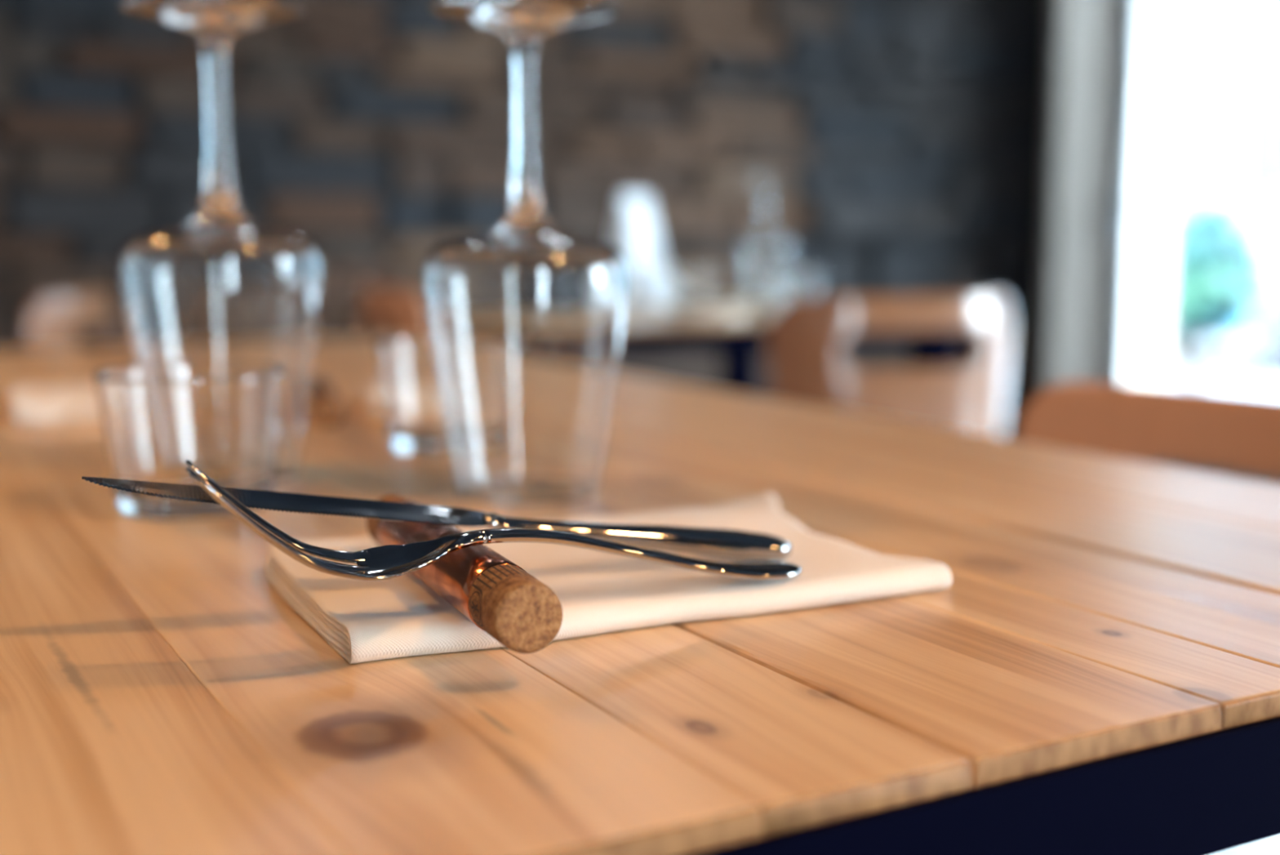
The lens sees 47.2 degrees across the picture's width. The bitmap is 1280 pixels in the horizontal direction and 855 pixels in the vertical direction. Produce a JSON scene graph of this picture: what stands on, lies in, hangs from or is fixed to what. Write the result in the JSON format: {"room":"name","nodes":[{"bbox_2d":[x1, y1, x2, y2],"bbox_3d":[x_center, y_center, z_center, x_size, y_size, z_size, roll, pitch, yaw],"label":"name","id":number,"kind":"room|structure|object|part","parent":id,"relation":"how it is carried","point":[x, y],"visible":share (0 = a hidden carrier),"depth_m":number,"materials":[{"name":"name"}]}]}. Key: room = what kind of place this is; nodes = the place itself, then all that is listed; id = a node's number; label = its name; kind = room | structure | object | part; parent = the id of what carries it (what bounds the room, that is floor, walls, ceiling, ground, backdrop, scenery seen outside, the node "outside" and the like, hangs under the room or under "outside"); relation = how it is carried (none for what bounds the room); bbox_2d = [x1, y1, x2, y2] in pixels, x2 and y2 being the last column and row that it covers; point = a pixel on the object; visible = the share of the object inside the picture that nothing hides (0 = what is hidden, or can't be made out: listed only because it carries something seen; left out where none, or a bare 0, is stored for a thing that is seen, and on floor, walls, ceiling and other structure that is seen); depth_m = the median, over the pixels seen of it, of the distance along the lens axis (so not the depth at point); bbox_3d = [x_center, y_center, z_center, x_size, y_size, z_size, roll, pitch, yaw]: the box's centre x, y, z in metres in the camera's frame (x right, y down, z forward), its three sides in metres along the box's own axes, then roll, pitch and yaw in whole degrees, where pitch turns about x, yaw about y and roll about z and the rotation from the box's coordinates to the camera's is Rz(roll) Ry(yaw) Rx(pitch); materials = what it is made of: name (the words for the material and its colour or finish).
{"room":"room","nodes":[
{"label":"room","id":0,"kind":"room"},
{"bbox_2d":[0,0,1052,439],"bbox_3d":[-0.931,-1.045,4.017,6.150,2.800,0.390,-4,8,-29],"label":"wall","id":1,"kind":"structure","parent":0,"point":[910,136],"depth_m":4.28,"materials":[{"name":"stone"}]},
{"bbox_2d":[1106,0,1279,484],"bbox_3d":[3.158,-0.868,2.653,0.280,2.800,6.750,-4,8,-29],"label":"window frame","id":2,"kind":"structure","parent":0,"point":[1163,17],"depth_m":5.18,"materials":[{"name":"beige paint"}]},
{"bbox_2d":[1038,0,1123,393],"bbox_3d":[1.522,-1.175,5.017,0.279,2.800,0.055,-4,8,-29],"label":"trim","id":3,"kind":"structure","parent":2,"relation":"attached to","point":[1086,40],"depth_m":5.03,"materials":[{"name":"beige paint"}]},
{"bbox_2d":[1109,0,1279,480],"bbox_3d":[2.185,-0.780,4.150,0.119,2.000,2.170,-4,8,-29],"label":"window","id":4,"kind":"structure","parent":2,"relation":"in","point":[1126,208],"depth_m":5.08,"materials":[{"name":"white paint"}]},
{"bbox_3d":[1.671,-0.731,5.094,0.024,0.160,0.030,-4,8,-29],"label":"handle","id":5,"kind":"part","parent":4,"relation":"part of","materials":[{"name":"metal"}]},
{"bbox_3d":[1.670,-0.752,5.027,0.054,0.018,0.129,-4,8,-29],"label":"lever","id":6,"kind":"part","parent":4,"relation":"part of","materials":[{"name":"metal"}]},
{"bbox_3d":[2.045,-0.822,4.473,0.001,1.910,1.375,-4,8,-29],"label":"pane","id":7,"kind":"part","parent":4,"relation":"part of","materials":[{"name":"clear glass"}]},
{"bbox_3d":[2.215,0.187,4.293,0.050,0.045,2.080,-4,8,-29],"label":"rail","id":8,"kind":"part","parent":4,"relation":"part of","materials":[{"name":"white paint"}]},
{"bbox_2d":[1208,833,1279,854],"bbox_3d":[0.606,0.751,1.443,6.150,0.100,6.750,-4,8,-29],"label":"floor","id":9,"kind":"structure","parent":0,"point":[1270,845],"depth_m":2.13,"materials":[{"name":"white"}]},
{"bbox_2d":[23,288,115,348],"bbox_3d":[-1.033,0.193,2.260,0.472,0.802,0.442,-1,7,-5],"label":"dining chair","id":10,"kind":"object","parent":9,"relation":"on","point":[51,321],"visible":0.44,"depth_m":2.11,"materials":[{"name":"brown wood"}]},
{"bbox_2d":[360,284,429,337],"bbox_3d":[-0.246,0.156,2.544,0.472,0.802,0.442,-3,8,-23],"label":"dining chair","id":11,"kind":"object","parent":9,"relation":"on","point":[404,310],"visible":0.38,"depth_m":2.31,"materials":[{"name":"brown wood"}]},
{"bbox_2d":[0,335,1279,854],"bbox_3d":[-0.280,0.364,1.125,0.810,0.750,1.606,-4,8,-29],"label":"dining table","id":12,"kind":"object","parent":9,"relation":"on","point":[1096,671],"visible":0.63,"depth_m":0.44,"materials":[{"name":"brown wood"}]},
{"bbox_2d":[13,382,101,425],"bbox_3d":[-0.435,-0.020,1.098,0.065,0.019,0.151,-3,8,-23],"label":"napkin","id":13,"kind":"object","parent":12,"relation":"on","point":[55,404],"visible":1,"depth_m":1.04,"materials":[{"name":"fabric"}]},
{"bbox_2d":[93,362,285,519],"bbox_3d":[-0.217,0.005,0.714,0.089,0.067,0.089,-4,8,-29],"label":"tumbler","id":14,"kind":"object","parent":12,"relation":"on","point":[224,419],"visible":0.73,"depth_m":0.68,"materials":[{"name":"clear glass"}]},
{"bbox_2d":[116,0,323,479],"bbox_3d":[-0.229,-0.099,0.803,0.108,0.252,0.108,3,8,21],"label":"wine glass","id":15,"kind":"object","parent":12,"relation":"on","point":[220,286],"visible":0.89,"depth_m":0.77,"materials":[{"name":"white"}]},
{"bbox_3d":[-0.229,-0.164,0.795,0.024,0.097,0.024,3,8,21],"label":"stem","id":16,"kind":"part","parent":15,"relation":"part of","materials":[{"name":"clear glass"}]},
{"bbox_2d":[118,214,323,479],"bbox_3d":[-0.229,-0.045,0.810,0.108,0.143,0.108,3,8,21],"label":"bowl","id":17,"kind":"object","parent":15,"relation":"on","point":[209,288],"depth_m":0.77,"materials":[{"name":"clear glass"}]},
{"bbox_2d":[308,375,342,426],"bbox_3d":[-0.237,-0.021,1.090,0.022,0.022,0.161,-2,8,-15],"label":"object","id":18,"kind":"object","parent":12,"relation":"on","point":[325,406],"visible":0.84,"depth_m":1.01,"materials":[{"name":"orange metal"}]},
{"bbox_2d":[310,392,337,411],"bbox_3d":[-0.221,-0.013,1.030,0.021,0.021,0.016,-2,8,-15],"label":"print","id":19,"kind":"object","parent":18,"relation":"on","point":[319,402],"depth_m":1.01},
{"bbox_2d":[368,382,386,423],"bbox_3d":[-0.173,-0.021,1.107,0.065,0.019,0.151,-2,8,-12],"label":"napkin","id":20,"kind":"object","parent":12,"relation":"on","point":[375,401],"visible":0.2,"depth_m":1.05,"materials":[{"name":"fabric"}]},
{"bbox_2d":[374,337,450,455],"bbox_3d":[-0.119,-0.020,0.912,0.089,0.067,0.089,-4,8,-29],"label":"tumbler","id":21,"kind":"object","parent":12,"relation":"on","point":[415,424],"visible":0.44,"depth_m":0.88,"materials":[{"name":"clear glass"}]},
{"bbox_2d":[422,0,628,504],"bbox_3d":[-0.058,-0.087,0.744,0.104,0.243,0.104,-4,8,-29],"label":"wine glass","id":22,"kind":"object","parent":12,"relation":"on","point":[526,317],"visible":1,"depth_m":0.71,"materials":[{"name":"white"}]},
{"bbox_3d":[-0.058,-0.150,0.736,0.024,0.093,0.024,-4,8,-29],"label":"stem","id":23,"kind":"part","parent":22,"relation":"part of","materials":[{"name":"clear glass"}]},
{"bbox_2d":[422,222,628,504],"bbox_3d":[-0.058,-0.035,0.751,0.104,0.138,0.104,-4,8,-29],"label":"bowl","id":24,"kind":"object","parent":22,"relation":"on","point":[526,322],"depth_m":0.71,"materials":[{"name":"clear glass"}]},
{"bbox_2d":[264,492,951,663],"bbox_3d":[-0.015,0.052,0.561,0.235,0.014,0.150,-3,8,-25],"label":"napkin","id":25,"kind":"object","parent":12,"relation":"on","point":[598,592],"visible":0.6,"depth_m":0.51,"materials":[{"name":"fabric"}]},
{"bbox_2d":[81,475,791,559],"bbox_3d":[-0.060,0.033,0.508,0.248,0.044,0.019,-3,8,-21],"label":"table knife","id":26,"kind":"object","parent":25,"relation":"on","point":[707,541],"visible":0.89,"depth_m":0.51,"materials":[{"name":"metal"}]},
{"bbox_3d":[-0.114,0.025,0.486,0.132,0.023,0.017,-3,8,-21],"label":"blade","id":27,"kind":"part","parent":26,"relation":"part of","materials":[{"name":"metal"}]},
{"bbox_3d":[0.001,0.040,0.532,0.119,0.025,0.019,-3,8,-21],"label":"handle","id":28,"kind":"part","parent":26,"relation":"part of","materials":[{"name":"metal"}]},
{"bbox_2d":[366,493,563,653],"bbox_3d":[-0.064,0.045,0.494,0.022,0.022,0.161,-3,8,-23],"label":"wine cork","id":29,"kind":"object","parent":25,"relation":"on","point":[516,608],"visible":0.78,"depth_m":0.43,"materials":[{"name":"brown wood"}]},
{"bbox_2d":[470,564,534,642],"bbox_3d":[-0.038,0.053,0.437,0.021,0.021,0.016,-3,8,-23],"label":"print","id":30,"kind":"object","parent":29,"relation":"on","point":[502,596],"depth_m":0.42},
{"bbox_2d":[185,459,801,581],"bbox_3d":[-0.036,0.031,0.469,0.212,0.056,0.025,-4,9,-30],"label":"fork","id":31,"kind":"object","parent":25,"relation":"on","point":[387,562],"visible":1,"depth_m":0.45,"materials":[{"name":"metal"}]},
{"bbox_3d":[0.003,0.042,0.493,0.122,0.028,0.019,-4,9,-29],"label":"handle","id":32,"kind":"part","parent":31,"relation":"part of","materials":[{"name":"metal"}]},
{"bbox_3d":[0.107,0.107,0.384,0.806,0.035,0.004,-4,8,-29],"label":"frame rail","id":33,"kind":"part","parent":12,"relation":"part of","materials":[{"name":"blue metal"}]},
{"bbox_2d":[346,297,977,395],"bbox_3d":[0.026,0.161,2.687,0.888,0.750,0.804,-4,8,-29],"label":"dining table","id":34,"kind":"object","parent":9,"relation":"on","point":[656,327],"visible":0.23,"depth_m":2.41,"materials":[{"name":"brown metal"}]},
{"bbox_3d":[-0.361,-0.158,2.428,0.004,0.035,0.800,-4,8,-29],"label":"frame rail","id":35,"kind":"part","parent":34,"relation":"part of","materials":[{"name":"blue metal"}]},
{"bbox_2d":[611,193,669,303],"bbox_3d":[-0.009,-0.359,2.943,0.111,0.216,0.100,5,9,33],"label":"menu card","id":36,"kind":"object","parent":34,"relation":"on","point":[635,233],"visible":0.71,"depth_m":2.93,"materials":[{"name":"white paper"}]},
{"bbox_2d":[665,270,711,305],"bbox_3d":[0.094,-0.271,2.839,0.089,0.067,0.089,-4,8,-29],"label":"tumbler","id":37,"kind":"object","parent":34,"relation":"on","point":[685,287],"visible":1,"depth_m":2.81,"materials":[{"name":"clear glass"}]},
{"bbox_2d":[693,304,743,319],"bbox_3d":[0.128,-0.188,2.393,0.065,0.019,0.151,1,8,11],"label":"napkin","id":38,"kind":"object","parent":34,"relation":"on","point":[707,313],"visible":1,"depth_m":2.33,"materials":[{"name":"fabric"}]},
{"bbox_3d":[0.209,0.115,3.138,0.060,0.726,0.060,-4,8,-29],"label":"leg","id":39,"kind":"part","parent":34,"relation":"part of","materials":[{"name":"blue metal"}]},
{"bbox_2d":[739,177,793,304],"bbox_3d":[0.249,-0.364,2.879,0.104,0.243,0.104,7,10,43],"label":"wine glass","id":40,"kind":"object","parent":34,"relation":"on","point":[764,254],"visible":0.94,"depth_m":2.85,"materials":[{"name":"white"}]},
{"bbox_2d":[739,233,793,304],"bbox_3d":[0.249,-0.312,2.885,0.104,0.138,0.104,7,10,43],"label":"bowl","id":41,"kind":"object","parent":40,"relation":"on","point":[762,255],"depth_m":2.85,"materials":[{"name":"clear glass"}]},
{"bbox_3d":[0.249,-0.427,2.870,0.024,0.093,0.024,7,10,43],"label":"stem","id":42,"kind":"part","parent":40,"relation":"part of","materials":[{"name":"clear glass"}]},
{"bbox_2d":[770,271,819,309],"bbox_3d":[0.281,-0.247,2.658,0.089,0.067,0.089,-4,8,-29],"label":"tumbler","id":43,"kind":"object","parent":34,"relation":"on","point":[787,286],"visible":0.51,"depth_m":2.62,"materials":[{"name":"clear glass"}]},
{"bbox_3d":[0.219,-0.141,2.295,0.884,0.035,0.004,-4,8,-29],"label":"frame rail","id":44,"kind":"part","parent":34,"relation":"part of","materials":[{"name":"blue metal"}]},
{"bbox_3d":[0.509,0.185,2.599,0.060,0.726,0.060,-4,8,-29],"label":"leg","id":45,"kind":"part","parent":34,"relation":"part of","materials":[{"name":"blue metal"}]},
{"bbox_2d":[767,293,1013,437],"bbox_3d":[0.328,0.187,2.303,0.442,0.802,0.472,-2,8,-16],"label":"dining chair","id":46,"kind":"object","parent":9,"relation":"on","point":[806,335],"visible":0.49,"depth_m":2.06,"materials":[{"name":"brown wood"}]},
{"bbox_2d":[1017,380,1279,479],"bbox_3d":[0.232,0.382,0.888,0.472,0.780,0.442,-4,8,-29],"label":"dining chair","id":47,"kind":"object","parent":9,"relation":"on","point":[1239,433],"visible":0.37,"depth_m":1.01,"materials":[{"name":"brown wood"}]},
{"label":"outside","id":48,"kind":"structure","parent":0,"visible":0},
{"bbox_2d":[1164,337,1279,399],"bbox_3d":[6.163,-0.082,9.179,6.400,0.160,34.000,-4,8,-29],"label":"road","id":49,"kind":"structure","parent":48,"point":[1236,366],"depth_m":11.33,"materials":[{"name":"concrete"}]},
{"bbox_2d":[1166,183,1279,375],"bbox_3d":[4.797,-1.243,11.942,1.760,1.432,4.234,-4,8,-29],"label":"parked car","id":50,"kind":"object","parent":49,"relation":"on","point":[1260,204],"visible":0.15,"depth_m":10.69,"materials":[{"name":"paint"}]},
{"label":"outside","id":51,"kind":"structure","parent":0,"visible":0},
{"bbox_3d":[2.346,0.061,7.073,2.320,0.140,34.000,-4,8,-29],"label":"pavement","id":52,"kind":"object","parent":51,"visible":0},
{"bbox_2d":[1166,191,1275,391],"bbox_3d":[2.918,-0.663,7.702,0.797,1.139,0.728,-4,8,-29],"label":"tree","id":53,"kind":"object","parent":52,"relation":"on","point":[1215,270],"visible":0.88,"depth_m":7.49,"materials":[{"name":"green plant"}]}
]}

